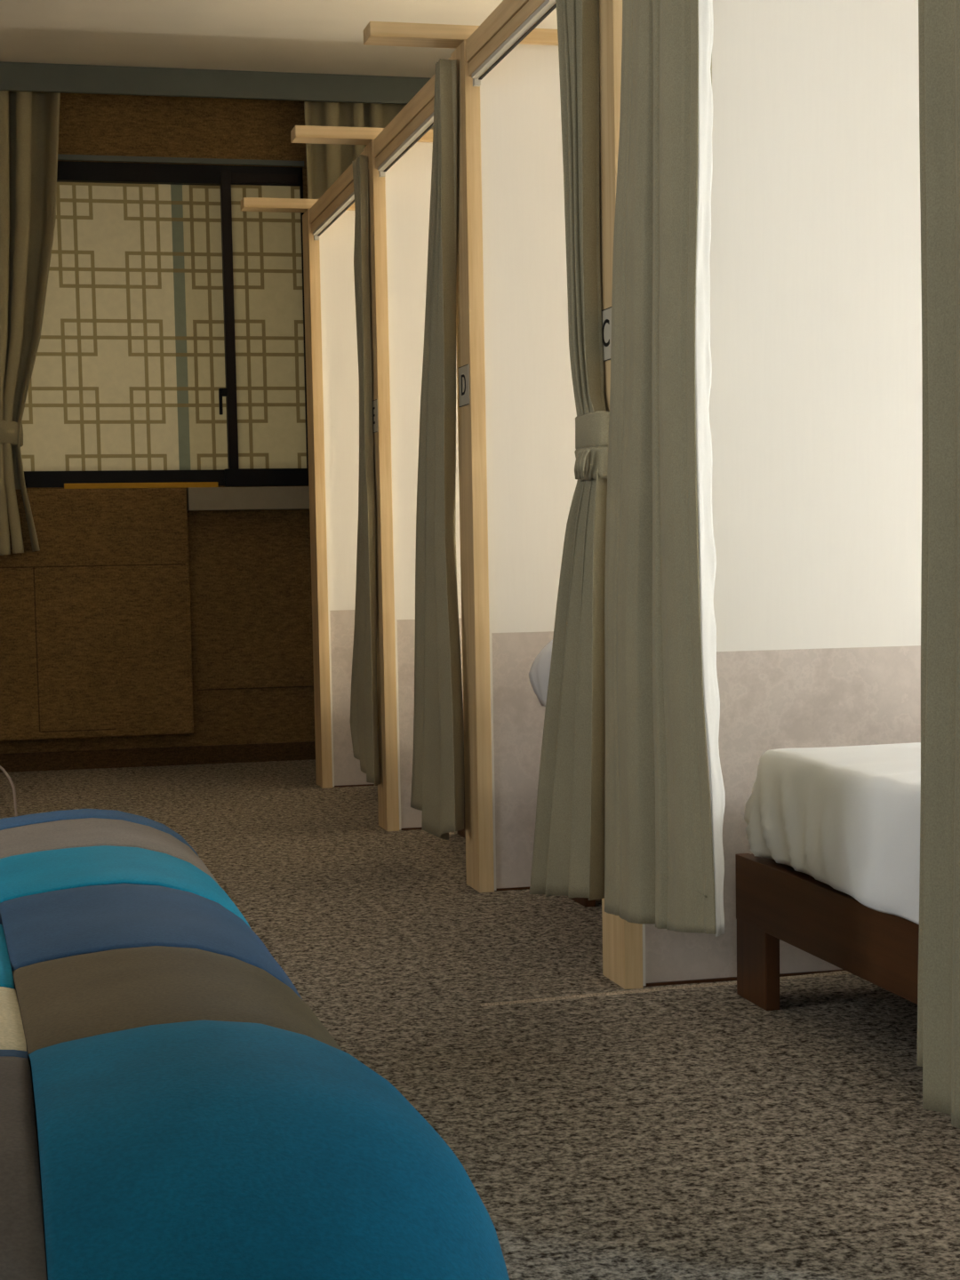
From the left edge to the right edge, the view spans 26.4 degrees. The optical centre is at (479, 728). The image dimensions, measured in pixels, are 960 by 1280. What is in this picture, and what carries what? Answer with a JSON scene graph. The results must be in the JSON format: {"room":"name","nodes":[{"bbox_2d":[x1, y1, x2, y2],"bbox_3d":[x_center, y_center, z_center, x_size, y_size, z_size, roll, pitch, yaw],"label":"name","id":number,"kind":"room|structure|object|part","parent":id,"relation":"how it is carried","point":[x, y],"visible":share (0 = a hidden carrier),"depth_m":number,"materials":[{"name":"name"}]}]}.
{"room":"dormitory","nodes":[
{"label":"dormitory","id":0,"kind":"room"},
{"bbox_2d":[0,92,315,753],"bbox_3d":[-1.103,-1.241,8.458,5.100,2.760,0.180,-2,5,-14],"label":"wall","id":1,"kind":"structure","parent":0,"point":[250,571],"depth_m":8.43,"materials":[{"name":"brown wood"}]},
{"bbox_2d":[0,90,60,555],"bbox_3d":[-2.023,-1.575,7.984,0.817,1.860,0.119,-2,5,-14],"label":"window curtain","id":2,"kind":"object","parent":1,"relation":"hanging from","point":[29,121],"visible":1,"depth_m":8.01,"materials":[{"name":"grey fabric"}]},
{"bbox_2d":[0,481,218,740],"bbox_3d":[-2.103,-0.457,8.132,2.145,1.021,0.100,-2,5,-14],"label":"cabinet","id":3,"kind":"object","parent":1,"relation":"attached to","point":[95,625],"depth_m":8.22,"materials":[{"name":"brown wood"}]},
{"bbox_3d":[-1.366,-0.983,8.257,0.615,0.022,0.025,-2,5,-14],"label":"yellow strip","id":4,"kind":"part","parent":3,"relation":"part of","materials":[{"name":"wood"}]},
{"bbox_2d":[0,741,315,772],"bbox_3d":[-1.056,0.104,8.479,5.100,0.075,0.014,-2,5,-14],"label":"baseboard","id":5,"kind":"structure","parent":1,"relation":"attached to","point":[284,751],"depth_m":8.40,"materials":[{"name":"brown wood"}]},
{"bbox_2d":[20,153,308,487],"bbox_3d":[-1.747,-1.628,8.206,2.120,1.318,0.142,-2,5,-14],"label":"window","id":6,"kind":"structure","parent":1,"relation":"in","point":[172,347],"depth_m":8.33,"materials":[{"name":"beige paper"}]},
{"bbox_3d":[-1.978,-1.607,8.163,1.510,1.167,0.001,-2,5,-14],"label":"film pane","id":7,"kind":"part","parent":6,"relation":"part of","materials":[{"name":"beige paper"}]},
{"bbox_3d":[-1.122,-1.641,8.369,0.159,1.167,0.001,-2,5,-14],"label":"film pane","id":8,"kind":"part","parent":6,"relation":"part of","materials":[{"name":"beige paper"}]},
{"bbox_3d":[-0.871,-1.648,8.400,0.295,1.167,0.001,-2,5,-14],"label":"film pane","id":9,"kind":"part","parent":6,"relation":"part of","materials":[{"name":"beige paper"}]},
{"bbox_2d":[0,61,430,104],"bbox_3d":[-1.078,-2.547,8.145,5.100,0.105,0.230,-2,5,-14],"label":"crown molding","id":10,"kind":"structure","parent":1,"relation":"attached to","point":[14,76],"depth_m":8.03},
{"bbox_2d":[186,486,309,511],"bbox_3d":[-0.926,-0.944,8.379,0.545,0.092,0.102,-2,5,-14],"label":"sill","id":11,"kind":"structure","parent":1,"relation":"attached to","point":[279,498],"depth_m":8.32,"materials":[{"name":"stone"}]},
{"bbox_2d":[196,685,313,690],"bbox_3d":[-0.906,-0.170,8.495,0.540,0.004,0.007,-2,5,-14],"label":"seam","id":12,"kind":"structure","parent":1,"relation":"attached to","point":[311,685],"depth_m":8.49,"materials":[{"name":"brown wood"}]},
{"bbox_2d":[304,101,433,199],"bbox_3d":[-0.296,-1.671,8.397,0.829,1.800,0.079,-2,5,-14],"label":"window curtain","id":13,"kind":"object","parent":1,"relation":"hanging from","point":[325,163],"visible":0.06,"depth_m":8.27,"materials":[{"name":"grey fabric"}]},
{"bbox_2d":[0,0,557,78],"bbox_3d":[0.114,-2.248,3.231,5.300,0.100,10.560,-2,5,-14],"label":"ceiling","id":14,"kind":"structure","parent":0,"point":[314,36],"depth_m":7.45,"materials":[{"name":"white paint"}]},
{"bbox_2d":[0,759,959,1279],"bbox_3d":[0.166,0.601,3.476,5.300,0.100,10.560,-2,5,-14],"label":"floor","id":15,"kind":"structure","parent":0,"point":[703,1132],"depth_m":3.43,"materials":[{"name":"carpet"}]},
{"bbox_2d":[0,765,17,816],"bbox_3d":[-0.850,0.306,3.483,0.136,0.522,0.005,-2,5,-14],"label":"hoop","id":16,"kind":"object","parent":15,"relation":"on","point":[1,767],"visible":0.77,"depth_m":3.48},
{"bbox_2d":[0,808,509,1279],"bbox_3d":[-0.492,0.440,2.144,0.701,0.473,2.477,-2,5,-14],"label":"bench","id":17,"kind":"object","parent":15,"relation":"on","point":[173,1107],"visible":1,"depth_m":1.46,"materials":[{"name":"teal fabric"}]},
{"bbox_2d":[240,197,377,788],"bbox_3d":[0.381,-0.884,7.715,2.510,2.123,0.145,-2,5,-14],"label":"wall","id":18,"kind":"structure","parent":15,"relation":"on","point":[331,338],"depth_m":7.43,"materials":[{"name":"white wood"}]},
{"bbox_3d":[-0.595,-0.828,7.482,0.038,2.088,0.145,-2,5,-14],"label":"post","id":19,"kind":"part","parent":18,"relation":"part of","materials":[{"name":"brown wood"}]},
{"bbox_3d":[0.517,-1.192,7.689,2.234,1.438,0.044,-2,5,-14],"label":"panel","id":20,"kind":"part","parent":18,"relation":"part of","materials":[{"name":"white paint"}]},
{"bbox_3d":[0.536,-0.155,7.779,2.234,0.644,0.045,-2,5,-14],"label":"panel","id":21,"kind":"part","parent":18,"relation":"part of","materials":[{"name":"grey paint"}]},
{"bbox_2d":[290,125,463,831],"bbox_3d":[0.674,-0.785,6.514,2.510,2.123,0.145,-2,5,-14],"label":"wall","id":22,"kind":"structure","parent":15,"relation":"on","point":[399,201],"depth_m":6.22,"materials":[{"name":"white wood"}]},
{"bbox_2d":[309,151,363,239],"bbox_3d":[-0.463,-1.762,6.797,0.037,0.112,1.091,-2,5,-14],"label":"header beam","id":23,"kind":"structure","parent":22,"relation":"attached to","point":[340,196],"depth_m":6.87,"materials":[{"name":"brown wood"}]},
{"bbox_2d":[349,154,379,785],"bbox_3d":[-0.377,-0.791,6.409,0.035,1.910,0.399,-2,5,-14],"label":"curtain","id":24,"kind":"object","parent":23,"relation":"hanging from","point":[364,710],"visible":1,"depth_m":6.29,"materials":[{"name":"grey fabric"}]},
{"bbox_2d":[372,399,377,432],"bbox_3d":[-0.323,-0.953,6.242,0.003,0.098,0.104,-2,5,-14],"label":"letter sign","id":25,"kind":"object","parent":22,"relation":"attached to","point":[374,402],"visible":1,"depth_m":6.22,"materials":[{"name":"white paper"}]},
{"bbox_3d":[-0.303,-0.730,6.281,0.038,2.088,0.145,-2,5,-14],"label":"post","id":26,"kind":"part","parent":22,"relation":"part of","materials":[{"name":"brown wood"}]},
{"bbox_3d":[0.810,-1.094,6.488,2.234,1.438,0.044,-2,5,-14],"label":"panel","id":27,"kind":"part","parent":22,"relation":"part of","materials":[{"name":"white paint"}]},
{"bbox_3d":[0.829,-0.057,6.578,2.234,0.644,0.045,-2,5,-14],"label":"panel","id":28,"kind":"part","parent":22,"relation":"part of","materials":[{"name":"grey paint"}]},
{"bbox_2d":[457,773,465,838],"bbox_3d":[1.048,0.184,5.967,2.070,0.272,0.975,-2,5,-14],"label":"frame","id":29,"kind":"object","parent":15,"relation":"on","point":[462,832],"visible":0.07,"depth_m":6.11,"materials":[{"name":"brown wood"}]},
{"bbox_2d":[363,21,577,892],"bbox_3d":[0.958,-0.690,5.347,2.510,2.123,0.145,-2,5,-14],"label":"wall","id":30,"kind":"structure","parent":15,"relation":"on","point":[517,483],"depth_m":5.07,"materials":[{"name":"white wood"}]},
{"bbox_2d":[373,57,450,176],"bbox_3d":[-0.175,-1.666,5.613,0.037,0.112,1.056,-2,5,-14],"label":"header beam","id":31,"kind":"structure","parent":30,"relation":"attached to","point":[416,118],"depth_m":5.68,"materials":[{"name":"brown wood"}]},
{"bbox_2d":[410,58,463,839],"bbox_3d":[-0.123,-0.678,5.338,0.050,1.960,0.558,-2,5,-14],"label":"curtain","id":32,"kind":"object","parent":31,"relation":"hanging from","point":[437,780],"visible":1,"depth_m":5.22,"materials":[{"name":"grey fabric"}]},
{"bbox_2d":[457,363,469,407],"bbox_3d":[-0.040,-0.852,5.081,0.003,0.098,0.104,-2,5,-14],"label":"letter sign","id":33,"kind":"object","parent":30,"relation":"attached to","point":[463,371],"visible":1,"depth_m":5.08,"materials":[{"name":"white paper"}]},
{"bbox_3d":[-0.018,-0.635,5.114,0.038,2.088,0.145,-2,5,-14],"label":"post","id":34,"kind":"part","parent":30,"relation":"part of","materials":[{"name":"brown wood"}]},
{"bbox_2d":[465,0,556,86],"bbox_3d":[0.108,-1.571,4.451,0.037,0.112,1.047,-2,5,-14],"label":"header beam","id":35,"kind":"structure","parent":30,"relation":"attached to","point":[512,20],"depth_m":4.64,"materials":[{"name":"brown wood"}]},
{"bbox_2d":[529,0,609,900],"bbox_3d":[0.181,-0.589,4.116,0.095,1.940,0.503,-2,5,-14],"label":"curtain","id":36,"kind":"object","parent":35,"relation":"hanging from","point":[569,844],"visible":0.94,"depth_m":3.99,"materials":[{"name":"grey fabric"}]},
{"bbox_3d":[0.188,-0.508,3.928,0.014,0.056,0.042,-2,5,-14],"label":"tie cord","id":37,"kind":"part","parent":36,"relation":"part of","materials":[{"name":"grey fabric"}]},
{"bbox_3d":[0.193,-0.506,3.909,0.014,0.056,0.042,-2,5,-14],"label":"tie cord","id":38,"kind":"part","parent":36,"relation":"part of","materials":[{"name":"grey fabric"}]},
{"bbox_3d":[0.198,-0.505,3.889,0.014,0.056,0.042,-2,5,-14],"label":"tie cord","id":39,"kind":"part","parent":36,"relation":"part of","materials":[{"name":"grey fabric"}]},
{"bbox_3d":[1.113,0.038,5.410,2.234,0.644,0.045,-2,5,-14],"label":"panel","id":40,"kind":"part","parent":30,"relation":"part of","materials":[{"name":"grey paint"}]},
{"bbox_3d":[1.094,-0.999,5.321,2.234,1.438,0.044,-2,5,-14],"label":"panel","id":41,"kind":"part","parent":30,"relation":"part of","materials":[{"name":"white paint"}]},
{"bbox_2d":[571,897,595,906],"bbox_3d":[1.332,0.280,4.802,2.070,0.272,0.970,-2,5,-14],"label":"frame","id":42,"kind":"object","parent":15,"relation":"on","point":[584,901],"visible":0.07,"depth_m":4.90,"materials":[{"name":"brown wood"}]},
{"bbox_3d":[1.307,0.031,4.770,2.061,0.230,0.932,-2,5,-14],"label":"mattress","id":43,"kind":"object","parent":42,"relation":"on","visible":0},
{"bbox_2d":[528,640,552,706],"bbox_3d":[0.461,-0.123,4.636,0.543,0.216,0.747,-2,5,-14],"label":"pillow","id":44,"kind":"object","parent":43,"relation":"on","point":[539,675],"visible":0.03,"depth_m":4.83,"materials":[{"name":"white fabric"}]},
{"bbox_2d":[480,970,850,1007],"bbox_3d":[1.203,0.468,4.188,2.501,0.006,0.051,-2,5,-15],"label":"floor seam","id":45,"kind":"object","parent":15,"relation":"on","point":[840,972],"visible":0.69,"depth_m":3.95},
{"bbox_2d":[599,0,922,989],"bbox_3d":[1.240,-0.595,4.188,2.510,2.123,0.145,-2,5,-14],"label":"wall","id":46,"kind":"structure","parent":15,"relation":"on","point":[815,409],"depth_m":3.98,"materials":[{"name":"white paint"}]},
{"bbox_2d":[601,306,611,361],"bbox_3d":[0.242,-0.756,3.921,0.003,0.098,0.104,-2,5,-14],"label":"letter sign","id":47,"kind":"object","parent":46,"relation":"attached to","point":[606,314],"visible":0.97,"depth_m":3.92,"materials":[{"name":"white paper"}]},
{"bbox_3d":[0.264,-0.540,3.955,0.038,2.088,0.145,-2,5,-14],"label":"post","id":48,"kind":"part","parent":46,"relation":"part of","materials":[{"name":"brown wood"}]},
{"bbox_3d":[1.395,0.133,4.252,2.234,0.644,0.045,-2,5,-14],"label":"panel","id":49,"kind":"part","parent":46,"relation":"part of","materials":[{"name":"grey paint"}]},
{"bbox_3d":[1.376,-0.904,4.163,2.234,1.438,0.044,-2,5,-14],"label":"panel","id":50,"kind":"part","parent":46,"relation":"part of","materials":[{"name":"white paint"}]},
{"bbox_3d":[0.466,-1.450,2.981,0.037,0.111,1.690,-2,5,-14],"label":"header beam","id":51,"kind":"structure","parent":46,"relation":"attached to","visible":0},
{"bbox_2d":[604,0,725,936],"bbox_3d":[0.325,-0.577,3.517,0.116,1.915,0.694,-2,5,-8],"label":"curtain","id":52,"kind":"object","parent":51,"relation":"hanging from","point":[662,700],"visible":1,"depth_m":3.38,"materials":[{"name":"grey fabric"}]},
{"bbox_2d":[916,0,959,1127],"bbox_3d":[0.597,-0.460,2.344,0.053,1.908,0.474,-2,5,-11],"label":"curtain","id":53,"kind":"object","parent":51,"relation":"hanging from","point":[938,1052],"visible":1,"depth_m":2.50,"materials":[{"name":"grey fabric"}]},
{"bbox_2d":[735,853,919,1010],"bbox_3d":[1.638,0.382,3.544,2.070,0.272,1.232,-2,5,-14],"label":"frame","id":54,"kind":"object","parent":15,"relation":"on","point":[775,901],"visible":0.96,"depth_m":3.56,"materials":[{"name":"brown wood"}]},
{"bbox_3d":[0.521,0.439,3.834,0.028,0.150,0.151,-2,5,-14],"label":"leg","id":55,"kind":"part","parent":54,"relation":"part of","materials":[{"name":"brown wood"}]},
{"bbox_2d":[744,742,920,924],"bbox_3d":[1.613,0.134,3.510,2.059,0.230,1.193,-2,5,-14],"label":"duvet","id":56,"kind":"object","parent":54,"relation":"on","point":[847,818],"visible":0.76,"depth_m":3.42,"materials":[{"name":"white fabric"}]}
]}

